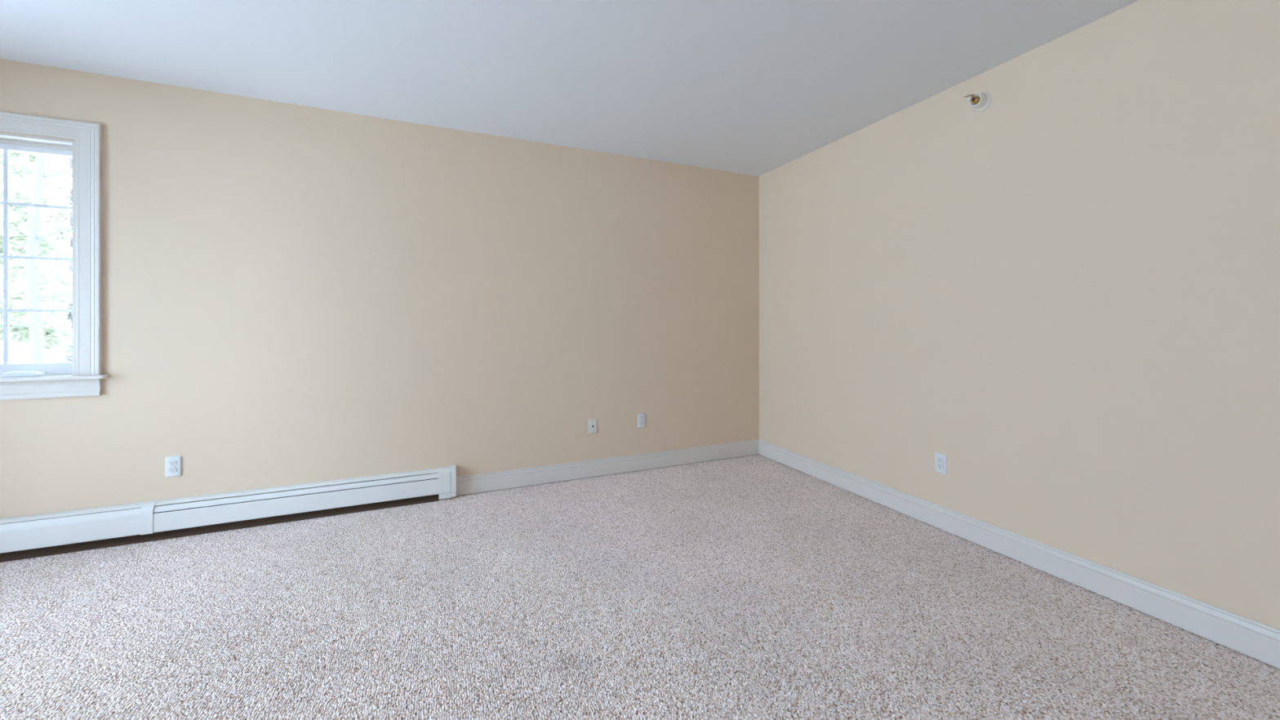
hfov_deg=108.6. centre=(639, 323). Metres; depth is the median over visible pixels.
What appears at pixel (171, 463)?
socket
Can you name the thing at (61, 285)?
evergreen tree
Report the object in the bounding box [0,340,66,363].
ground
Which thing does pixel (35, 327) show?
bare tree
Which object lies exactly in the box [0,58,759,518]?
wall
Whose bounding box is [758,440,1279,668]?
baseboard
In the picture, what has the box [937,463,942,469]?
socket
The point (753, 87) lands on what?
ceiling
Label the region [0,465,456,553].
baseboard heater
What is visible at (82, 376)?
window
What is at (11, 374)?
window crank
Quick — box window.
[0,111,107,399]
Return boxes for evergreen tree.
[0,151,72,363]
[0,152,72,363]
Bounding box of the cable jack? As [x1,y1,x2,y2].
[588,417,596,433]
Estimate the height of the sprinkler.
0.098 m
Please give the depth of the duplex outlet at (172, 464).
2.65 m
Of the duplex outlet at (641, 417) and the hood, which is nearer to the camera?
the hood
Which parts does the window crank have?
crank arm, crank knob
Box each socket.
[168,460,177,466]
[168,467,177,472]
[937,457,942,462]
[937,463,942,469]
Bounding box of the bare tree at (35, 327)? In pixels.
[0,154,72,363]
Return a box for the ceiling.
[0,0,1139,176]
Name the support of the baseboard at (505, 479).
attached to the wall at (292, 294)
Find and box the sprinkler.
[962,92,991,111]
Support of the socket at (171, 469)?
attached to the duplex outlet at (172, 464)
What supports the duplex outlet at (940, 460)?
attached to the wall at (1064, 291)
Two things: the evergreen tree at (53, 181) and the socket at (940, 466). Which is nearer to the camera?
the socket at (940, 466)
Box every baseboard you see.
[456,439,759,495]
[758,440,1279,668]
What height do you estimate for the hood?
0.016 m
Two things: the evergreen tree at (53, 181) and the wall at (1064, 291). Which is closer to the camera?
the wall at (1064, 291)
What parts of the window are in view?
sash, sill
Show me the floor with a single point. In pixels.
(757, 586)
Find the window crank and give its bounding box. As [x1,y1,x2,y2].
[0,371,44,377]
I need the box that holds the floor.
[0,453,1279,719]
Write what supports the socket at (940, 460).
attached to the duplex outlet at (940, 460)
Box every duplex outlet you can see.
[164,455,181,477]
[637,413,645,427]
[934,452,946,475]
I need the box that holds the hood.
[0,467,438,524]
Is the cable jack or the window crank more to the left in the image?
the window crank
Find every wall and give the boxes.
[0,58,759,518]
[759,0,1279,629]

